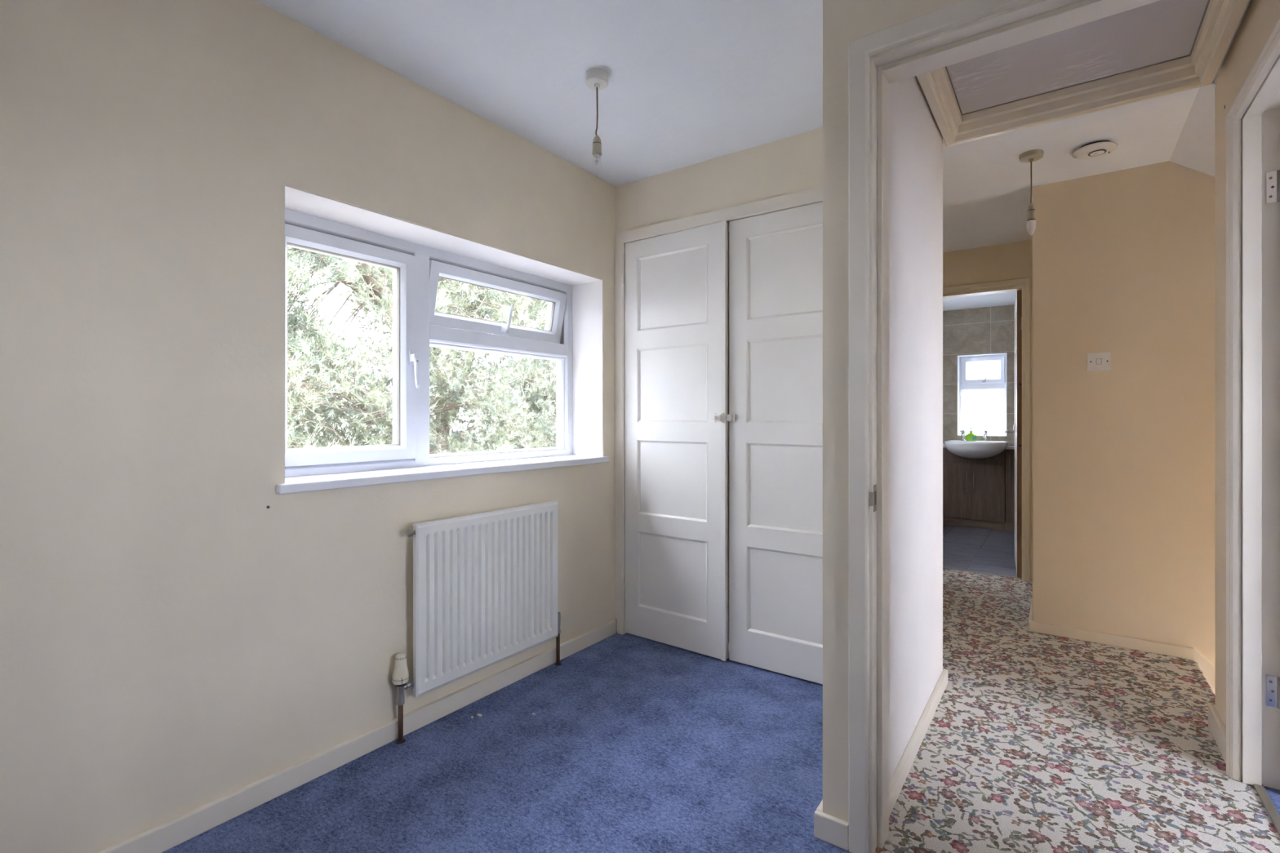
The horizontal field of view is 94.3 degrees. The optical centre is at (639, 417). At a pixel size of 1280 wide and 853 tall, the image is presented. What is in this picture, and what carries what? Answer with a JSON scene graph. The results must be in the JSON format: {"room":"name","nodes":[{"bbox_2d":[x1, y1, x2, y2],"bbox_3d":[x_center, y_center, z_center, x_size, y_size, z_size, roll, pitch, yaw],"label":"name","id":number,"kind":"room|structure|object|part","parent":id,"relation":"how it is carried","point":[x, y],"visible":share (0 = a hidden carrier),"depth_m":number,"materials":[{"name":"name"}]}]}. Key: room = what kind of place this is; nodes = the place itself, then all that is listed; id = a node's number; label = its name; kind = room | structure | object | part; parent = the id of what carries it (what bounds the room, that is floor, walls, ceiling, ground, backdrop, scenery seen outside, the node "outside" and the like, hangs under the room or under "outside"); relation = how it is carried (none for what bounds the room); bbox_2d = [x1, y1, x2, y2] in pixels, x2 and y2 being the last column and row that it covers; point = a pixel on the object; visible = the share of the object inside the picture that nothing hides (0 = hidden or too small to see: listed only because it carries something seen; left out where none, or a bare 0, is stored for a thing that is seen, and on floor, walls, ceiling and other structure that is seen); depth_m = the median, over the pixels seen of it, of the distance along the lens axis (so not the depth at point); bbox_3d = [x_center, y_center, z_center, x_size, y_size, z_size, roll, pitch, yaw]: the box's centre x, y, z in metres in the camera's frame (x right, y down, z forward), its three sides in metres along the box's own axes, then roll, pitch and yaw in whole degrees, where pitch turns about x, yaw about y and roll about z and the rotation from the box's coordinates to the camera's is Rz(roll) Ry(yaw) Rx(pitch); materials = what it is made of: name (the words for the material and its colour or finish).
{"room":"empty bedroom","nodes":[
{"label":"empty bedroom","id":0,"kind":"room"},
{"bbox_2d":[0,0,617,852],"bbox_3d":[-1.240,-0.002,1.681,0.300,2.364,4.096,0,0,36],"label":"wall","id":1,"kind":"structure","parent":0,"point":[174,642],"depth_m":1.53,"materials":[{"name":"beige paint"}]},
{"bbox_2d":[98,620,616,852],"bbox_3d":[-1.183,1.048,1.486,0.018,0.064,3.644,0,0,36],"label":"baseboard","id":2,"kind":"structure","parent":1,"relation":"attached to","point":[166,836],"depth_m":1.80,"materials":[{"name":"beige paint"}]},
{"bbox_2d":[284,208,572,476],"bbox_3d":[-0.790,-0.233,2.446,0.160,0.877,1.458,0,0,36],"label":"window","id":3,"kind":"structure","parent":1,"relation":"in","point":[417,268],"depth_m":2.30,"materials":[{"name":"white plastic"}]},
{"bbox_3d":[-0.856,-0.180,2.253,0.043,0.146,0.020,0,0,36],"label":"handle","id":4,"kind":"part","parent":3,"relation":"part of","materials":[{"name":"white plastic"}]},
{"bbox_2d":[429,259,567,343],"bbox_3d":[-0.632,-0.501,2.686,0.138,0.263,0.783,0,0,36],"label":"light","id":5,"kind":"object","parent":3,"relation":"on","point":[555,331],"depth_m":2.65,"materials":[{"name":"white plastic"}]},
{"bbox_2d":[275,454,608,494],"bbox_3d":[-0.681,0.206,2.365,0.234,0.028,1.502,0,0,36],"label":"window sill","id":6,"kind":"structure","parent":1,"relation":"attached to","point":[295,484],"depth_m":2.10,"materials":[{"name":"white paint"}]},
{"bbox_2d":[284,185,602,483],"bbox_3d":[-0.707,-0.240,2.386,0.247,0.863,1.460,0,0,36],"label":"window reveal","id":7,"kind":"structure","parent":1,"relation":"attached to","point":[587,298],"depth_m":2.73,"materials":[{"name":"white paint"}]},
{"bbox_2d":[391,500,561,744],"bbox_3d":[-0.585,0.726,2.283,0.068,0.729,0.797,0,0,36],"label":"radiator","id":8,"kind":"object","parent":1,"relation":"attached to","point":[485,584],"visible":1,"depth_m":2.21,"materials":[{"name":"white metal"}]},
{"bbox_3d":[-0.558,0.654,2.280,0.022,0.580,0.688,0,0,36],"label":"panel","id":9,"kind":"part","parent":8,"relation":"part of","materials":[{"name":"white metal"}]},
{"bbox_2d":[616,127,822,233],"bbox_3d":[0.439,-1.034,2.631,1.368,0.299,0.060,0,0,36],"label":"wall","id":10,"kind":"structure","parent":0,"point":[793,164],"depth_m":2.64,"materials":[{"name":"beige paint"}]},
{"bbox_2d":[162,524,1279,852],"bbox_3d":[1.792,1.140,2.069,4.785,0.120,8.450,0,0,36],"label":"floor","id":11,"kind":"structure","parent":0,"point":[632,744],"depth_m":1.84,"materials":[{"name":"blue carpet"}]},
{"bbox_2d":[614,186,822,684],"bbox_3d":[0.456,0.080,2.655,1.327,2.001,0.280,0,0,36],"label":"wardrobe","id":12,"kind":"object","parent":11,"relation":"on","point":[718,314],"visible":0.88,"depth_m":2.63,"materials":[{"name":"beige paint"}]},
{"bbox_3d":[0.148,-0.600,2.792,0.399,0.361,0.011,0,0,37],"label":"moulding","id":13,"kind":"part","parent":12,"relation":"part of","materials":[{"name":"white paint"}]},
{"bbox_3d":[0.148,-0.154,2.792,0.399,0.361,0.011,0,0,37],"label":"moulding","id":14,"kind":"part","parent":12,"relation":"part of","materials":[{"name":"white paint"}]},
{"bbox_3d":[0.148,0.293,2.792,0.399,0.366,0.011,0,0,37],"label":"moulding","id":15,"kind":"part","parent":12,"relation":"part of","materials":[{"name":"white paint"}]},
{"bbox_3d":[0.148,0.743,2.792,0.399,0.371,0.011,0,0,37],"label":"moulding","id":16,"kind":"part","parent":12,"relation":"part of","materials":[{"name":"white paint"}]},
{"bbox_3d":[0.156,-0.600,2.802,0.397,0.359,0.016,0,0,37],"label":"panel","id":17,"kind":"part","parent":12,"relation":"part of","materials":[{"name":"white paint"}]},
{"bbox_3d":[0.156,-0.154,2.802,0.397,0.359,0.016,0,0,37],"label":"panel","id":18,"kind":"part","parent":12,"relation":"part of","materials":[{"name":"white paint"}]},
{"bbox_3d":[0.156,0.293,2.802,0.397,0.364,0.016,0,0,37],"label":"panel","id":19,"kind":"part","parent":12,"relation":"part of","materials":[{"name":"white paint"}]},
{"bbox_3d":[0.156,0.743,2.802,0.397,0.369,0.016,0,0,37],"label":"panel","id":20,"kind":"part","parent":12,"relation":"part of","materials":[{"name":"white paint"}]},
{"bbox_3d":[0.160,0.104,2.798,0.565,1.936,0.034,0,0,37],"label":"door","id":21,"kind":"part","parent":12,"relation":"part of","materials":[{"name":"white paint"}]},
{"bbox_3d":[0.346,0.003,2.611,0.044,0.044,0.036,0,0,37],"label":"catch plate","id":22,"kind":"part","parent":12,"relation":"part of","materials":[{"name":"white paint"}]},
{"bbox_3d":[0.662,0.104,2.450,0.637,1.936,0.034,0,0,36],"label":"door","id":23,"kind":"part","parent":12,"relation":"part of","materials":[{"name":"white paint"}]},
{"bbox_3d":[0.655,-0.600,2.441,0.469,0.361,0.011,0,0,36],"label":"moulding","id":24,"kind":"part","parent":12,"relation":"part of","materials":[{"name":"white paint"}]},
{"bbox_3d":[0.655,-0.154,2.441,0.469,0.361,0.011,0,0,36],"label":"moulding","id":25,"kind":"part","parent":12,"relation":"part of","materials":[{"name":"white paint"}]},
{"bbox_3d":[0.655,0.293,2.441,0.469,0.366,0.011,0,0,36],"label":"moulding","id":26,"kind":"part","parent":12,"relation":"part of","materials":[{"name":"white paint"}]},
{"bbox_3d":[0.655,0.743,2.441,0.469,0.371,0.011,0,0,36],"label":"moulding","id":27,"kind":"part","parent":12,"relation":"part of","materials":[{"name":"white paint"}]},
{"bbox_3d":[0.663,-0.600,2.451,0.467,0.359,0.016,0,0,36],"label":"panel","id":28,"kind":"part","parent":12,"relation":"part of","materials":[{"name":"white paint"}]},
{"bbox_3d":[0.663,-0.154,2.451,0.467,0.359,0.016,0,0,36],"label":"panel","id":29,"kind":"part","parent":12,"relation":"part of","materials":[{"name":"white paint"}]},
{"bbox_3d":[0.663,0.293,2.451,0.467,0.364,0.016,0,0,36],"label":"panel","id":30,"kind":"part","parent":12,"relation":"part of","materials":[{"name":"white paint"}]},
{"bbox_3d":[0.663,0.743,2.451,0.467,0.369,0.016,0,0,36],"label":"panel","id":31,"kind":"part","parent":12,"relation":"part of","materials":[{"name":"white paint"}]},
{"bbox_2d":[942,447,1005,530],"bbox_3d":[3.165,0.693,5.981,0.893,0.775,0.282,0,0,36],"label":"vanity unit","id":32,"kind":"object","parent":11,"relation":"on","point":[974,490],"visible":0.62,"depth_m":5.78,"materials":[{"name":"brown wood"}]},
{"bbox_3d":[3.115,0.728,5.897,0.300,0.542,0.019,0,0,36],"label":"door","id":33,"kind":"part","parent":32,"relation":"part of","materials":[{"name":"brown wood"}]},
{"bbox_3d":[3.193,0.625,5.809,0.011,0.220,0.034,0,0,36],"label":"bar handle","id":34,"kind":"part","parent":32,"relation":"part of","materials":[{"name":"silver metal"}]},
{"bbox_3d":[3.245,0.625,5.772,0.011,0.220,0.034,0,0,36],"label":"bar handle","id":35,"kind":"part","parent":32,"relation":"part of","materials":[{"name":"silver metal"}]},
{"bbox_2d":[942,444,1014,449],"bbox_3d":[3.394,0.292,5.831,1.470,0.024,0.260,0,0,36],"label":"countertop","id":36,"kind":"structure","parent":32,"relation":"on","point":[1011,447],"depth_m":5.61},
{"bbox_2d":[943,440,1007,458],"bbox_3d":[3.257,0.318,5.769,0.529,0.164,0.520,0,0,36],"label":"basin","id":37,"kind":"object","parent":36,"relation":"in","point":[966,449],"visible":0.98,"depth_m":5.59,"materials":[{"name":"white ceramic"}]},
{"bbox_2d":[960,430,965,440],"bbox_3d":[3.221,0.182,5.935,0.048,0.108,0.126,0,0,36],"label":"tap","id":38,"kind":"object","parent":37,"relation":"on","point":[962,435],"visible":1,"depth_m":5.96,"materials":[{"name":"silver metal"}]},
{"bbox_2d":[965,426,976,440],"bbox_3d":[3.292,0.169,5.904,0.088,0.136,0.075,0,0,36],"label":"soap bottle","id":39,"kind":"object","parent":37,"relation":"on","point":[970,437],"visible":1,"depth_m":5.89,"materials":[{"name":"green plastic"}]},
{"bbox_2d":[982,430,987,441],"bbox_3d":[3.379,0.182,5.822,0.048,0.108,0.126,0,0,36],"label":"tap","id":40,"kind":"object","parent":37,"relation":"on","point":[985,432],"visible":1,"depth_m":5.84,"materials":[{"name":"silver metal"}]},
{"bbox_3d":[3.355,0.728,5.726,0.283,0.542,0.019,0,0,36],"label":"door","id":41,"kind":"part","parent":32,"relation":"part of","materials":[{"name":"brown wood"}]},
{"bbox_2d":[942,276,1031,582],"bbox_3d":[2.441,0.081,4.427,0.816,1.999,0.751,0,0,36],"label":"door frame","id":42,"kind":"structure","parent":11,"relation":"on","point":[1022,427],"depth_m":3.95,"materials":[{"name":"paint"}]},
{"bbox_3d":[2.799,0.108,4.497,0.060,0.018,0.118,0,0,31],"label":"lever","id":43,"kind":"part","parent":42,"relation":"part of","materials":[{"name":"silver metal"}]},
{"bbox_2d":[1005,448,1014,531],"bbox_3d":[3.754,0.693,5.561,0.549,0.775,0.282,0,0,36],"label":"base cabinet","id":44,"kind":"object","parent":11,"relation":"on","point":[1010,454],"visible":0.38,"depth_m":5.61,"materials":[{"name":"brown wood"}]},
{"bbox_3d":[3.486,0.468,5.599,0.011,0.225,0.034,0,0,36],"label":"bar handle","id":45,"kind":"part","parent":44,"relation":"part of","materials":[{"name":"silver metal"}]},
{"bbox_2d":[1188,660,1215,706],"bbox_3d":[3.083,2.090,1.733,2.125,2.020,0.740,0,0,36],"label":"staircase","id":46,"kind":"structure","parent":11,"relation":"attached to","point":[1202,680],"depth_m":2.41,"materials":[{"name":"carpet"}]},
{"bbox_2d":[256,0,1251,252],"bbox_3d":[0.349,-1.214,1.725,2.836,0.100,6.214,0,0,36],"label":"ceiling","id":47,"kind":"structure","parent":0,"point":[691,82],"depth_m":2.10,"materials":[{"name":"white paint"}]},
{"bbox_2d":[585,67,608,164],"bbox_3d":[-0.146,-0.989,2.016,0.080,0.350,0.080,0,0,36],"label":"pendant lamp","id":48,"kind":"object","parent":47,"relation":"hanging from","point":[596,78],"visible":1,"depth_m":2.00,"materials":[{"name":"plastic"}]},
{"bbox_2d":[1018,149,1044,235],"bbox_3d":[1.729,-0.983,2.624,0.092,0.362,0.092,0,0,36],"label":"pendant lamp","id":49,"kind":"object","parent":47,"relation":"hanging from","point":[1029,156],"visible":1,"depth_m":2.61,"materials":[{"name":"plastic"}]},
{"bbox_3d":[1.729,-0.836,2.624,0.034,0.067,0.034,0,0,36],"label":"bulb","id":50,"kind":"part","parent":49,"relation":"part of","materials":[{"name":"white glass"}]},
{"bbox_2d":[916,0,1249,146],"bbox_3d":[1.319,-1.160,1.843,0.802,0.108,0.952,0,0,36],"label":"hatch","id":51,"kind":"object","parent":47,"relation":"attached to","point":[1155,38],"visible":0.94,"depth_m":2.01,"materials":[{"name":"paint"}]},
{"bbox_3d":[1.310,-1.205,1.832,0.690,0.017,0.804,0,0,36],"label":"hatch panel","id":52,"kind":"part","parent":51,"relation":"part of","materials":[{"name":"white wood"}]},
{"bbox_2d":[1071,140,1117,159],"bbox_3d":[1.956,-1.144,2.554,0.156,0.040,0.156,0,0,36],"label":"smoke detector","id":53,"kind":"object","parent":47,"relation":"attached to","point":[1095,149],"visible":1,"depth_m":2.52,"materials":[{"name":"white plastic"}]},
{"bbox_2d":[822,0,962,822],"bbox_3d":[0.956,-0.027,1.243,1.127,2.314,0.100,0,0,36],"label":"wall","id":54,"kind":"structure","parent":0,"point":[844,21],"depth_m":1.51,"materials":[{"name":"beige paint"}]},
{"bbox_2d":[848,0,1159,852],"bbox_3d":[0.910,0.072,1.275,0.872,2.015,0.128,0,0,36],"label":"door frame","id":55,"kind":"structure","parent":54,"relation":"attached to","point":[963,30],"depth_m":1.46,"materials":[{"name":"beige paint"}]},
{"bbox_3d":[0.577,0.201,1.470,0.007,0.066,0.040,0,0,36],"label":"strike plate","id":56,"kind":"part","parent":55,"relation":"part of","materials":[{"name":"silver metal"}]},
{"bbox_3d":[0.877,0.072,1.229,0.872,2.015,0.014,0,0,36],"label":"architrave","id":57,"kind":"part","parent":55,"relation":"part of","materials":[{"name":"beige paint"}]},
{"bbox_2d":[888,75,942,782],"bbox_3d":[0.920,-0.037,1.978,0.004,2.274,1.055,0,0,36],"label":"wall","id":58,"kind":"structure","parent":0,"point":[915,136],"depth_m":1.92,"materials":[{"name":"white paint"}]},
{"bbox_2d":[888,668,947,817],"bbox_3d":[0.889,1.052,2.010,0.125,0.056,1.071,0,0,36],"label":"baseboard","id":59,"kind":"structure","parent":58,"relation":"attached to","point":[900,775],"depth_m":1.89,"materials":[{"name":"beige paint"}]},
{"bbox_2d":[942,304,1014,445],"bbox_3d":[3.700,0.005,5.959,2.300,2.250,0.300,0,0,36],"label":"wall","id":60,"kind":"structure","parent":0,"point":[987,330],"depth_m":6.00,"materials":[{"name":"tile"}]},
{"bbox_2d":[957,352,1006,435],"bbox_3d":[3.467,-0.222,6.013,0.433,0.820,0.123,0,0,36],"label":"trim","id":61,"kind":"structure","parent":60,"relation":"attached to","point":[958,356],"depth_m":6.10,"materials":[{"name":"white paint"}]},
{"bbox_2d":[959,354,1006,435],"bbox_3d":[3.508,-0.222,6.072,0.431,0.818,0.100,0,0,36],"label":"window","id":62,"kind":"structure","parent":60,"relation":"in","point":[982,379],"depth_m":6.08,"materials":[{"name":"white glass"}]},
{"bbox_2d":[961,355,1004,383],"bbox_3d":[3.505,-0.479,6.067,0.377,0.262,0.090,0,0,36],"label":"light","id":63,"kind":"object","parent":62,"relation":"on","point":[975,369],"depth_m":6.07,"materials":[{"name":"glass"}]},
{"bbox_3d":[3.522,-0.059,6.090,0.365,0.446,0.006,0,0,36],"label":"pane","id":64,"kind":"part","parent":62,"relation":"part of","materials":[{"name":"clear glass"}]},
{"bbox_2d":[942,291,1017,311],"bbox_3d":[3.086,-1.150,5.098,2.300,0.100,2.516,0,0,36],"label":"ceiling","id":65,"kind":"structure","parent":0,"point":[1006,298],"depth_m":5.65,"materials":[{"name":"white paint"}]},
{"bbox_2d":[942,240,1032,582],"bbox_3d":[2.372,-0.077,4.098,2.300,2.414,0.100,0,0,36],"label":"wall","id":66,"kind":"structure","parent":0,"point":[1011,260],"depth_m":4.01,"materials":[{"name":"paint"}]},
{"bbox_2d":[1032,160,1215,666],"bbox_3d":[3.170,1.248,2.211,2.849,4.864,0.100,0,0,36],"label":"wall","id":67,"kind":"structure","parent":0,"point":[1124,260],"depth_m":2.79,"materials":[{"name":"paint"}]},
{"bbox_2d":[1087,351,1111,371],"bbox_3d":[2.194,-0.265,2.838,0.088,0.088,0.014,0,0,36],"label":"light switch","id":68,"kind":"object","parent":67,"relation":"attached to","point":[1096,362],"visible":1,"depth_m":2.83,"materials":[{"name":"white plastic"}]},
{"bbox_2d":[1028,620,1194,660],"bbox_3d":[2.214,1.054,2.820,0.614,0.052,0.018,0,0,36],"label":"baseboard","id":69,"kind":"structure","parent":67,"relation":"attached to","point":[1171,650],"depth_m":2.80,"materials":[{"name":"paint"}]},
{"bbox_2d":[1193,648,1215,695],"bbox_3d":[3.290,2.204,2.053,2.030,2.352,0.018,0,0,36],"label":"trim","id":70,"kind":"structure","parent":67,"relation":"attached to","point":[1207,668],"depth_m":2.61,"materials":[{"name":"paint"}]},
{"bbox_2d":[1169,77,1216,177],"bbox_3d":[3.128,-0.392,1.724,2.310,1.783,0.841,0,0,36],"label":"ceiling","id":71,"kind":"structure","parent":0,"point":[1194,148],"depth_m":2.39,"materials":[{"name":"white paint"}]},
{"bbox_2d":[1215,0,1279,728],"bbox_3d":[1.679,-0.027,1.533,0.100,2.314,1.213,0,0,36],"label":"wall","id":72,"kind":"structure","parent":0,"point":[1260,17],"depth_m":1.96,"materials":[{"name":"paint"}]},
{"bbox_2d":[1208,704,1226,763],"bbox_3d":[1.939,1.041,1.919,0.106,0.078,0.307,0,0,36],"label":"baseboard","id":73,"kind":"structure","parent":72,"relation":"attached to","point":[1218,730],"depth_m":1.96,"materials":[{"name":"beige paint"}]},
{"bbox_2d":[1226,16,1279,836],"bbox_3d":[1.872,0.071,1.233,0.817,2.018,0.862,0,0,36],"label":"door frame","id":74,"kind":"structure","parent":72,"relation":"in","point":[1253,117],"depth_m":1.74,"materials":[{"name":"beige paint"}]},
{"bbox_3d":[0.850,-0.027,1.973,0.105,2.314,1.005,0,0,36],"label":"wall partition","id":75,"kind":"structure","parent":0,"visible":0},
{"bbox_2d":[813,800,848,850],"bbox_3d":[0.726,1.048,1.843,0.086,0.064,0.843,0,0,36],"label":"baseboard","id":76,"kind":"structure","parent":75,"relation":"attached to","point":[834,831],"depth_m":1.50,"materials":[{"name":"beige paint"}]},
{"bbox_3d":[2.362,-0.027,3.446,0.099,2.314,0.973,0,0,36],"label":"wall","id":77,"kind":"structure","parent":0,"visible":0},
{"bbox_2d":[1028,597,1032,621],"bbox_3d":[2.280,1.054,3.432,0.018,0.052,1.052,0,0,36],"label":"baseboard","id":78,"kind":"structure","parent":77,"relation":"attached to","point":[1030,617],"depth_m":3.11,"materials":[{"name":"paint"}]},
{"label":"outside","id":79,"kind":"structure","parent":0,"visible":0},
{"bbox_3d":[-1.181,3.880,49.986,180.000,0.200,200.000,0,0,36],"label":"ground","id":80,"kind":"structure","parent":79,"visible":0},
{"bbox_2d":[287,260,555,447],"bbox_3d":[-4.787,-0.110,14.463,3.881,7.880,12.284,0,0,36],"label":"pine tree","id":81,"kind":"object","parent":80,"relation":"on","point":[342,285],"visible":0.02,"depth_m":13.47,"materials":[{"name":"green plant"}]},
{"bbox_2d":[287,246,555,453],"bbox_3d":[-3.533,-1.269,7.371,4.308,10.225,14.802,0,0,36],"label":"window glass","id":82,"kind":"object","parent":80,"relation":"on","point":[309,398],"visible":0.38,"depth_m":7.32,"materials":[{"name":"clear glass"}]}
]}

